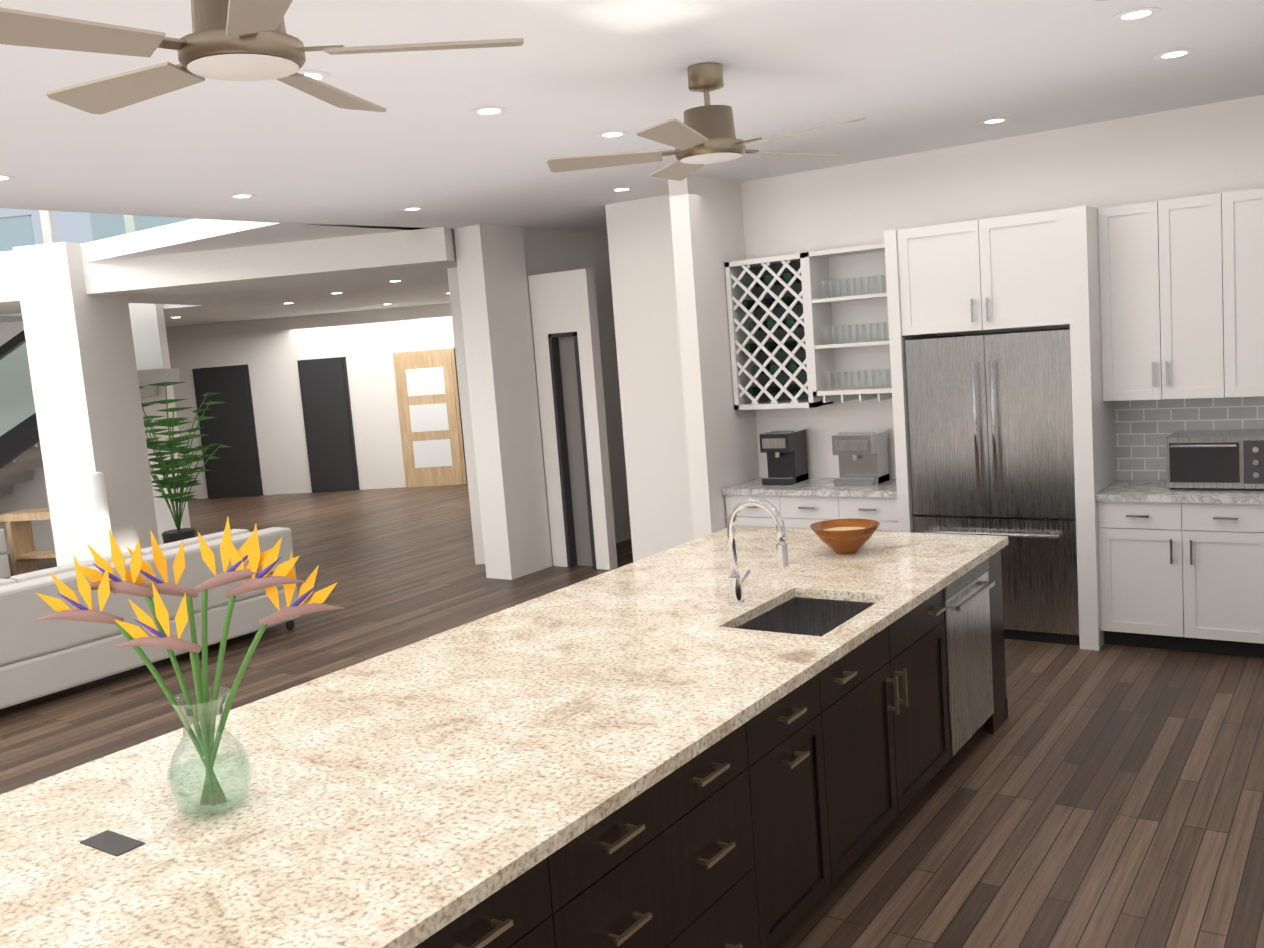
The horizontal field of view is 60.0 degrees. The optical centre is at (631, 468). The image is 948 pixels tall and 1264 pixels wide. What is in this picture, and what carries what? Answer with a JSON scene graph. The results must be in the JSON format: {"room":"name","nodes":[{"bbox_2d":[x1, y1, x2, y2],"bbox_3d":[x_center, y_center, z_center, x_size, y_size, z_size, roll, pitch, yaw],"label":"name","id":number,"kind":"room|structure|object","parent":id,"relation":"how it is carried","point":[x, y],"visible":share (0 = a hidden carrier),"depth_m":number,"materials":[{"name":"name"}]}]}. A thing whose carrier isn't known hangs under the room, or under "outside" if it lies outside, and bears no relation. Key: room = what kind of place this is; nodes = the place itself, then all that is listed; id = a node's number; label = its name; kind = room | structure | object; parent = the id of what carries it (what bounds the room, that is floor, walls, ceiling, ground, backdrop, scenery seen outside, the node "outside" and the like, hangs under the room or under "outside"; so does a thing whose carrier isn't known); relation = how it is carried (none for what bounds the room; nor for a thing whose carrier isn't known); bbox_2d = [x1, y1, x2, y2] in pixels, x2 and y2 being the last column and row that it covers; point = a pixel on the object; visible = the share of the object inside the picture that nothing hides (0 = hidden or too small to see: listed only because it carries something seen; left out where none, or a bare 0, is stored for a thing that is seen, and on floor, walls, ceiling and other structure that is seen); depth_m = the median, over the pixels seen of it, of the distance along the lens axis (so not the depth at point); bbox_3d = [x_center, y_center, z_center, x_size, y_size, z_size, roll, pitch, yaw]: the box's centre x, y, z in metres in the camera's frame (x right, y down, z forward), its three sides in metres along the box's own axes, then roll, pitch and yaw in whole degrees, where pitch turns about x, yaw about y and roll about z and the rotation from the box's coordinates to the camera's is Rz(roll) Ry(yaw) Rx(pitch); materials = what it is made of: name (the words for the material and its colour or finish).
{"room":"kitchen","nodes":[
{"label":"kitchen","id":0,"kind":"room"},
{"bbox_2d":[0,303,190,553],"bbox_3d":[-10.097,-0.435,13.747,9.500,3.248,0.160,-3,7,10],"label":"wall","id":1,"kind":"structure","parent":0,"point":[149,336],"depth_m":13.06,"materials":[{"name":"white paint"}]},
{"bbox_2d":[0,208,194,251],"bbox_3d":[-8.327,-3.954,15.033,17.070,3.150,0.170,-3,7,10],"label":"wall","id":2,"kind":"structure","parent":0,"point":[57,227],"depth_m":15.04,"materials":[{"name":"white paint"}]},
{"bbox_2d":[0,263,456,326],"bbox_3d":[-7.657,-2.204,15.181,14.000,0.454,8.800,-3,7,10],"label":"ceiling","id":3,"kind":"structure","parent":0,"point":[396,288],"depth_m":12.42,"materials":[{"name":"white paint"}]},
{"bbox_2d":[0,233,34,251],"bbox_3d":[-7.715,-2.033,10.395,4.570,0.315,0.025,-3,7,10],"label":"glass railing","id":4,"kind":"object","parent":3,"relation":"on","point":[20,243],"depth_m":10.04,"materials":[{"name":"clear glass"}]},
{"bbox_2d":[0,213,191,240],"bbox_3d":[-3.743,-2.305,8.979,2.447,0.565,1.231,-3,7,10],"label":"glass railing","id":5,"kind":"object","parent":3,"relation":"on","point":[29,215],"depth_m":9.65,"materials":[{"name":"clear glass"}]},
{"bbox_2d":[0,227,456,305],"bbox_3d":[-8.429,-1.625,10.683,13.980,0.450,0.400,-3,7,10],"label":"beam","id":6,"kind":"structure","parent":3,"relation":"attached to","point":[338,255],"depth_m":9.60,"materials":[{"name":"white paint"}]},
{"bbox_2d":[166,267,484,564],"bbox_3d":[-8.707,-0.446,14.855,15.850,2.800,6.530,-3,7,10],"label":"wall","id":7,"kind":"structure","parent":0,"point":[355,400],"depth_m":17.27,"materials":[{"name":"white paint"}]},
{"bbox_2d":[528,268,617,569],"bbox_3d":[-0.532,-0.423,9.819,0.648,2.650,0.130,0,8,35],"label":"wall","id":8,"kind":"structure","parent":0,"point":[564,316],"depth_m":9.78,"materials":[{"name":"white paint"}]},
{"bbox_2d":[523,228,630,564],"bbox_3d":[-0.176,-0.824,11.164,0.220,3.080,2.826,0,8,35],"label":"wall","id":9,"kind":"structure","parent":0,"point":[549,251],"depth_m":10.81,"materials":[{"name":"white paint"}]},
{"bbox_2d":[0,484,1263,947],"bbox_3d":[-3.408,0.790,13.090,28.000,0.060,34.000,0,8,35],"label":"floor","id":10,"kind":"structure","parent":0,"point":[1108,796],"depth_m":5.02,"materials":[{"name":"brown wood"}]},
{"bbox_2d":[0,528,10,578],"bbox_3d":[-7.551,0.981,10.408,0.960,0.816,2.700,0,8,35],"label":"sofa","id":11,"kind":"object","parent":10,"relation":"on","point":[5,572],"visible":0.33,"depth_m":11.21,"materials":[{"name":"grey fabric"}]},
{"bbox_2d":[0,508,55,575],"bbox_3d":[-6.092,0.769,11.849,1.300,0.680,0.350,-3,7,10],"label":"console table","id":12,"kind":"object","parent":10,"relation":"on","point":[24,554],"visible":0.35,"depth_m":11.83,"materials":[{"name":"brown wood"}]},
{"bbox_2d":[13,242,159,565],"bbox_3d":[-5.056,-0.425,10.267,0.520,3.250,0.800,-3,7,10],"label":"column","id":13,"kind":"structure","parent":10,"relation":"on","point":[84,374],"depth_m":9.93,"materials":[{"name":"white paint"}]},
{"bbox_2d":[0,330,179,495],"bbox_3d":[-7.458,-0.481,12.665,4.370,3.180,1.050,-3,7,10],"label":"stairs","id":14,"kind":"structure","parent":10,"relation":"on","point":[20,454],"depth_m":12.08,"materials":[{"name":"grey"}]},
{"bbox_2d":[77,472,111,559],"bbox_3d":[-4.701,0.641,9.671,0.240,1.220,0.240,0,8,35],"label":"lamp","id":15,"kind":"object","parent":10,"relation":"on","point":[94,505],"visible":0.46,"depth_m":9.56,"materials":[{"name":"white"}]},
{"bbox_2d":[0,527,299,708],"bbox_3d":[-3.821,1.033,7.478,0.990,0.810,3.000,0,8,35],"label":"sofa","id":16,"kind":"object","parent":10,"relation":"on","point":[40,658],"visible":0.69,"depth_m":7.15,"materials":[{"name":"grey fabric"}]},
{"bbox_2d":[139,382,230,543],"bbox_3d":[-4.822,0.064,11.462,1.205,1.970,1.284,-3,7,10],"label":"palm plant","id":17,"kind":"object","parent":10,"relation":"on","point":[174,482],"visible":0.81,"depth_m":11.36,"materials":[{"name":"green plant"}]},
{"bbox_2d":[454,224,551,579],"bbox_3d":[-1.138,-0.589,9.781,0.300,3.080,0.570,0,8,35],"label":"column","id":18,"kind":"structure","parent":10,"relation":"on","point":[495,312],"depth_m":9.62,"materials":[{"name":"white paint"}]},
{"bbox_2d":[404,542,1008,947],"bbox_3d":[-0.047,1.117,3.932,1.527,0.875,4.590,0,8,35],"label":"kitchen island","id":19,"kind":"object","parent":10,"relation":"on","point":[732,735],"depth_m":3.44,"materials":[{"name":"brown wood"}]},
{"bbox_2d":[0,525,1007,947],"bbox_3d":[-0.115,0.666,3.883,1.540,0.040,4.650,0,8,35],"label":"island countertop","id":20,"kind":"structure","parent":19,"relation":"on","point":[389,792],"depth_m":2.97,"materials":[{"name":"beige stone"}]},
{"bbox_2d":[35,516,344,814],"bbox_3d":[-1.077,0.486,2.709,0.626,0.733,0.434,0,8,35],"label":"vase","id":21,"kind":"object","parent":20,"relation":"on","point":[206,745],"visible":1,"depth_m":2.69,"materials":[{"name":"clear glass"}]},
{"bbox_2d":[727,497,788,606],"bbox_3d":[0.515,0.321,4.359,0.275,0.437,0.156,0,8,35],"label":"faucet","id":22,"kind":"object","parent":20,"relation":"on","point":[737,599],"depth_m":4.36,"materials":[{"name":"silver metal"}]},
{"bbox_2d":[810,518,879,554],"bbox_3d":[1.020,0.332,5.233,0.330,0.135,0.330,0,8,35],"label":"bowl","id":23,"kind":"object","parent":20,"relation":"on","point":[846,536],"visible":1,"depth_m":5.17,"materials":[{"name":"orange wood"}]},
{"bbox_2d":[725,496,789,527],"bbox_3d":[1.046,0.574,7.888,0.492,0.875,0.540,0,8,35],"label":"base cabinet","id":24,"kind":"object","parent":10,"relation":"on","point":[751,516],"depth_m":7.62,"materials":[{"name":"white wood"}]},
{"bbox_2d":[790,496,849,528],"bbox_3d":[1.376,0.575,7.659,0.558,0.875,0.540,0,8,35],"label":"base cabinet","id":25,"kind":"object","parent":10,"relation":"on","point":[805,511],"depth_m":7.37,"materials":[{"name":"white wood"}]},
{"bbox_2d":[722,476,909,499],"bbox_3d":[1.334,0.124,7.593,1.300,0.040,0.571,0,8,35],"label":"countertop","id":26,"kind":"structure","parent":25,"relation":"on","point":[893,489],"depth_m":7.41,"materials":[{"name":"white stone"}]},
{"bbox_2d":[762,428,809,483],"bbox_3d":[1.112,-0.092,7.852,0.221,0.360,0.199,0,8,35],"label":"coffee machine","id":27,"kind":"object","parent":26,"relation":"on","point":[785,448],"depth_m":7.74,"materials":[{"name":"black plastic"}]},
{"bbox_2d":[834,429,893,483],"bbox_3d":[1.590,-0.081,7.521,0.280,0.340,0.199,0,8,35],"label":"coffee machine","id":28,"kind":"object","parent":26,"relation":"on","point":[862,454],"depth_m":7.40,"materials":[{"name":"grey metal"}]},
{"bbox_2d":[850,492,909,531],"bbox_3d":[1.707,0.576,7.429,0.498,0.875,0.540,0,8,35],"label":"base cabinet","id":29,"kind":"object","parent":10,"relation":"on","point":[892,515],"depth_m":7.10,"materials":[{"name":"white wood"}]},
{"bbox_2d":[902,324,1097,648],"bbox_3d":[2.337,0.087,6.889,0.980,1.870,0.571,0,8,35],"label":"fridge","id":30,"kind":"object","parent":10,"relation":"on","point":[1010,436],"depth_m":6.55,"materials":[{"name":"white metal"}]},
{"bbox_2d":[1094,500,1263,657],"bbox_3d":[3.267,0.580,6.344,0.942,0.875,0.540,0,8,35],"label":"base cabinet","id":31,"kind":"object","parent":10,"relation":"on","point":[1184,577],"depth_m":6.15,"materials":[{"name":"white wood"}]},
{"bbox_2d":[1094,480,1263,503],"bbox_3d":[3.607,0.130,6.012,1.876,0.040,0.571,0,8,35],"label":"countertop","id":32,"kind":"structure","parent":31,"relation":"on","point":[1122,491],"depth_m":6.17,"materials":[{"name":"white stone"}]},
{"bbox_2d":[0,0,1263,261],"bbox_3d":[-2.801,-1.464,4.320,10.800,0.176,17.050,0,8,35],"label":"ceiling","id":33,"kind":"structure","parent":0,"point":[458,138],"depth_m":4.98,"materials":[{"name":"white paint"}]},
{"bbox_2d":[0,0,523,114],"bbox_3d":[-0.981,-1.134,2.619,1.282,0.374,1.310,0,8,35],"label":"fan","id":34,"kind":"object","parent":33,"relation":"hanging from","point":[239,40],"visible":1,"depth_m":2.54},
{"bbox_2d":[546,63,864,180],"bbox_3d":[0.332,-1.449,4.457,1.281,0.374,1.310,0,8,35],"label":"fan","id":35,"kind":"object","parent":33,"relation":"hanging from","point":[699,137],"visible":1,"depth_m":4.42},
{"bbox_2d":[668,175,759,539],"bbox_3d":[0.634,-0.505,7.872,0.150,3.080,0.748,0,8,35],"label":"wall","id":36,"kind":"structure","parent":0,"point":[706,215],"depth_m":7.63,"materials":[{"name":"white paint"}]},
{"bbox_2d":[605,95,1263,561],"bbox_3d":[2.308,-0.564,7.248,5.750,3.080,0.158,0,8,35],"label":"wall","id":37,"kind":"structure","parent":0,"point":[1195,151],"depth_m":7.37,"materials":[{"name":"white paint"}]},
{"bbox_2d":[894,207,1097,339],"bbox_3d":[2.231,-1.189,6.733,1.000,0.650,0.590,0,8,35],"label":"upper cabinet","id":38,"kind":"object","parent":37,"relation":"attached to","point":[1034,269],"depth_m":6.44,"materials":[{"name":"white wood"}]},
{"bbox_2d":[1094,191,1237,403],"bbox_3d":[3.107,-0.973,6.326,0.692,1.120,0.321,0,8,35],"label":"upper cabinet","id":39,"kind":"object","parent":37,"relation":"attached to","point":[1166,271],"depth_m":6.19,"materials":[{"name":"white wood"}]},
{"bbox_2d":[1238,188,1263,396],"bbox_3d":[3.604,-0.972,5.980,0.748,1.120,0.321,0,8,35],"label":"upper cabinet","id":40,"kind":"object","parent":37,"relation":"attached to","point":[1251,201],"depth_m":5.96,"materials":[{"name":"white wood"}]},
{"bbox_2d":[1162,429,1263,491],"bbox_3d":[3.369,-0.058,6.252,0.530,0.288,0.358,0,8,35],"label":"microwave","id":41,"kind":"object","parent":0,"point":[1211,460],"depth_m":6.13,"materials":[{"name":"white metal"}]}
]}

